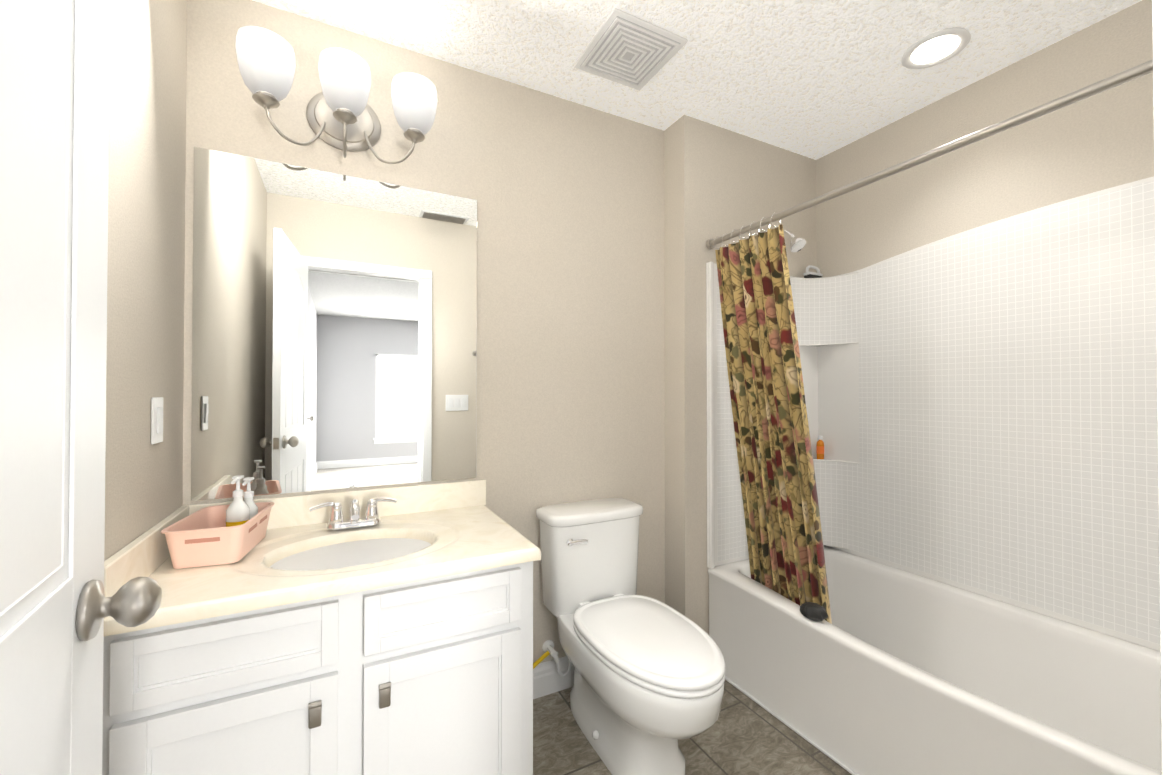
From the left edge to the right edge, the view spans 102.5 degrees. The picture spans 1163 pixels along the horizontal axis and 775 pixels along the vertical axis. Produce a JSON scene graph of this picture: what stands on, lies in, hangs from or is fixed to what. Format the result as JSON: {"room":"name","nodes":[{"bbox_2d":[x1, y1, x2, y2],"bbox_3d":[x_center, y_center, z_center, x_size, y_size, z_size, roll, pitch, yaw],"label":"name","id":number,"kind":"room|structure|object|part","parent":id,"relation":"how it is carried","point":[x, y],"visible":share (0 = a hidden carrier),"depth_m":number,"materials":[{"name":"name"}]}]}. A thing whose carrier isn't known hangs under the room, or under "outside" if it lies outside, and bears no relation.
{"room":"bathroom","nodes":[
{"label":"bathroom","id":0,"kind":"room"},
{"bbox_2d":[104,0,186,560],"bbox_3d":[-0.831,0.001,0.603,0.100,2.440,1.882,0,-1,-27],"label":"wall","id":1,"kind":"structure","parent":0,"point":[146,241],"depth_m":1.10,"materials":[{"name":"paint"}]},
{"bbox_2d":[151,397,162,444],"bbox_3d":[-1.059,0.082,1.169,0.011,0.115,0.070,0,-1,-27],"label":"switch plate","id":2,"kind":"object","parent":1,"relation":"attached to","point":[156,419],"visible":1,"depth_m":1.16,"materials":[{"name":"paint"}]},
{"bbox_2d":[183,0,664,663],"bbox_3d":[-0.459,0.013,1.796,1.852,2.440,0.100,0,-1,-27],"label":"wall","id":3,"kind":"structure","parent":0,"point":[567,196],"depth_m":1.87,"materials":[{"name":"paint"}]},
{"bbox_2d":[191,146,476,501],"bbox_3d":[-0.774,-0.188,1.575,0.848,1.052,0.006,0,-1,-27],"label":"mirror","id":4,"kind":"object","parent":3,"relation":"attached to","point":[334,331],"visible":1,"depth_m":1.54,"materials":[{"name":"silver glass"}]},
{"bbox_2d":[235,26,437,163],"bbox_3d":[-0.747,-0.867,1.474,0.556,0.266,0.223,0,-1,-27],"label":"sconce","id":5,"kind":"object","parent":3,"relation":"attached to","point":[341,114],"visible":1,"depth_m":1.41,"materials":[{"name":"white glass"}]},
{"bbox_3d":[-0.918,-0.924,1.360,0.146,0.154,0.146,0,-1,-27],"label":"lamp shade","id":6,"kind":"part","parent":5,"relation":"part of","materials":[{"name":"white glass"}]},
{"bbox_3d":[-0.729,-0.923,1.440,0.146,0.154,0.146,0,-1,-27],"label":"lamp shade","id":7,"kind":"part","parent":5,"relation":"part of","materials":[{"name":"white glass"}]},
{"bbox_3d":[-0.553,-0.922,1.547,0.146,0.154,0.146,0,-1,-27],"label":"lamp shade","id":8,"kind":"part","parent":5,"relation":"part of","materials":[{"name":"white glass"}]},
{"bbox_2d":[533,656,573,698],"bbox_3d":[0.009,1.173,1.958,0.860,0.125,0.014,0,-1,-27],"label":"baseboard","id":9,"kind":"structure","parent":3,"relation":"attached to","point":[548,679],"depth_m":1.89,"materials":[{"name":"paint"}]},
{"bbox_2d":[533,680,851,774],"bbox_3d":[0.385,1.252,1.214,2.834,0.050,1.882,0,-1,-27],"label":"floor","id":10,"kind":"structure","parent":0,"point":[743,734],"depth_m":1.60,"materials":[{"name":"tile"}]},
{"bbox_2d":[102,479,540,774],"bbox_3d":[-0.639,0.786,1.318,0.900,0.885,0.566,0,-1,-27],"label":"bathroom vanity","id":11,"kind":"object","parent":10,"relation":"on","point":[383,631],"visible":0.85,"depth_m":1.10,"materials":[{"name":"white paint"}]},
{"bbox_2d":[161,475,273,568],"bbox_3d":[-0.958,0.340,1.251,0.176,0.192,0.280,0,-1,-19],"label":"caddy","id":12,"kind":"object","parent":11,"relation":"on","point":[234,531],"visible":1,"depth_m":1.17,"materials":[{"name":"pink plastic"}]},
{"bbox_2d":[533,498,724,774],"bbox_3d":[0.139,0.851,1.592,0.480,0.761,0.790,0,-1,-27],"label":"toilet","id":13,"kind":"object","parent":10,"relation":"on","point":[646,691],"visible":0.96,"depth_m":1.53,"materials":[{"name":"ceramic"}]},
{"bbox_2d":[725,676,858,774],"bbox_3d":[0.902,1.224,1.408,0.012,0.011,1.520,0,-1,-27],"label":"baseboard","id":14,"kind":"structure","parent":10,"relation":"on","point":[810,741],"depth_m":1.67,"materials":[{"name":"paint"}]},
{"bbox_2d":[706,176,1161,774],"bbox_3d":[1.228,0.294,1.585,0.800,1.875,1.520,0,-1,-27],"label":"bathtub","id":15,"kind":"object","parent":10,"relation":"on","point":[982,408],"visible":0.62,"depth_m":1.69,"materials":[{"name":"plastic"}]},
{"bbox_2d":[803,265,822,277],"bbox_3d":[1.181,-0.587,2.381,0.105,0.068,0.041,0,-1,-27],"label":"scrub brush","id":16,"kind":"object","parent":15,"relation":"on","point":[808,274],"visible":0.96,"depth_m":2.36,"materials":[{"name":"white paint"}]},
{"bbox_2d":[800,602,827,621],"bbox_3d":[0.803,0.776,1.618,0.080,0.048,0.092,0,-1,-27],"label":"bath pouf","id":17,"kind":"object","parent":15,"relation":"on","point":[812,611],"visible":1,"depth_m":1.59,"materials":[{"name":"black plastic"}]},
{"bbox_2d":[816,436,823,458],"bbox_3d":[1.214,0.304,2.372,0.044,0.119,0.031,0,-1,-27],"label":"bottle","id":18,"kind":"object","parent":15,"relation":"on","point":[820,448],"visible":1,"depth_m":2.36,"materials":[{"name":"orange plastic"}]},
{"bbox_2d":[252,0,1141,159],"bbox_3d":[0.385,-1.237,1.240,2.834,0.050,1.882,0,-1,-27],"label":"ceiling","id":19,"kind":"structure","parent":0,"point":[815,79],"depth_m":1.66,"materials":[{"name":"white paint"}]},
{"bbox_2d":[573,8,687,89],"bbox_3d":[0.170,-1.200,1.684,0.300,0.013,0.300,0,-1,-27],"label":"fan","id":20,"kind":"object","parent":19,"relation":"attached to","point":[628,50],"visible":1,"depth_m":1.66,"materials":[{"name":"paint"}]},
{"bbox_2d":[901,27,970,68],"bbox_3d":[1.260,-1.199,1.664,0.198,0.017,0.198,0,-1,-27],"label":"recessed light","id":21,"kind":"object","parent":19,"relation":"in","point":[935,48],"visible":1,"depth_m":1.65,"materials":[{"name":"paint"}]},
{"bbox_2d":[664,115,816,634],"bbox_3d":[0.834,0.020,2.379,0.982,2.440,0.243,0,-1,-27],"label":"wall jog","id":22,"kind":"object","parent":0,"point":[719,181],"visible":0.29,"depth_m":2.11,"materials":[{"name":"paint"}]},
{"bbox_2d":[765,229,806,251],"bbox_3d":[0.963,-0.703,2.201,0.076,0.154,0.202,0,-1,-27],"label":"shower head","id":23,"kind":"object","parent":22,"relation":"attached to","point":[797,244],"visible":0.73,"depth_m":2.14},
{"bbox_2d":[816,0,1154,276],"bbox_3d":[1.656,0.013,1.743,0.100,2.440,1.639,0,-1,-27],"label":"wall","id":24,"kind":"structure","parent":0,"point":[1099,142],"depth_m":1.77,"materials":[{"name":"paint"}]},
{"bbox_3d":[1.199,0.001,0.652,1.710,2.440,0.115,0,-1,-27],"label":"wall","id":25,"kind":"structure","parent":0,"visible":0},
{"bbox_2d":[706,59,1152,623],"bbox_3d":[0.998,0.127,1.469,0.215,1.606,1.516,0,-1,-27],"label":"shower curtain","id":26,"kind":"object","parent":25,"relation":"attached to","point":[774,453],"visible":0.94,"depth_m":1.88,"materials":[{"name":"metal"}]},
{"bbox_3d":[0.101,-1.025,0.099,0.760,0.400,0.115,0,-1,-27],"label":"wall","id":27,"kind":"structure","parent":0,"visible":0},
{"bbox_2d":[0,0,161,774],"bbox_3d":[-0.447,0.205,0.265,0.166,2.008,0.723,0,-1,-27],"label":"door","id":28,"kind":"structure","parent":27,"relation":"in","point":[57,606],"depth_m":0.46,"materials":[{"name":"white paint"}]},
{"bbox_2d":[1152,0,1162,774],"bbox_3d":[0.101,0.179,0.086,0.864,2.072,0.147,0,-1,-27],"label":"door frame","id":29,"kind":"structure","parent":27,"relation":"attached to","point":[1157,9],"depth_m":0.32,"materials":[{"name":"paint"}]}
]}

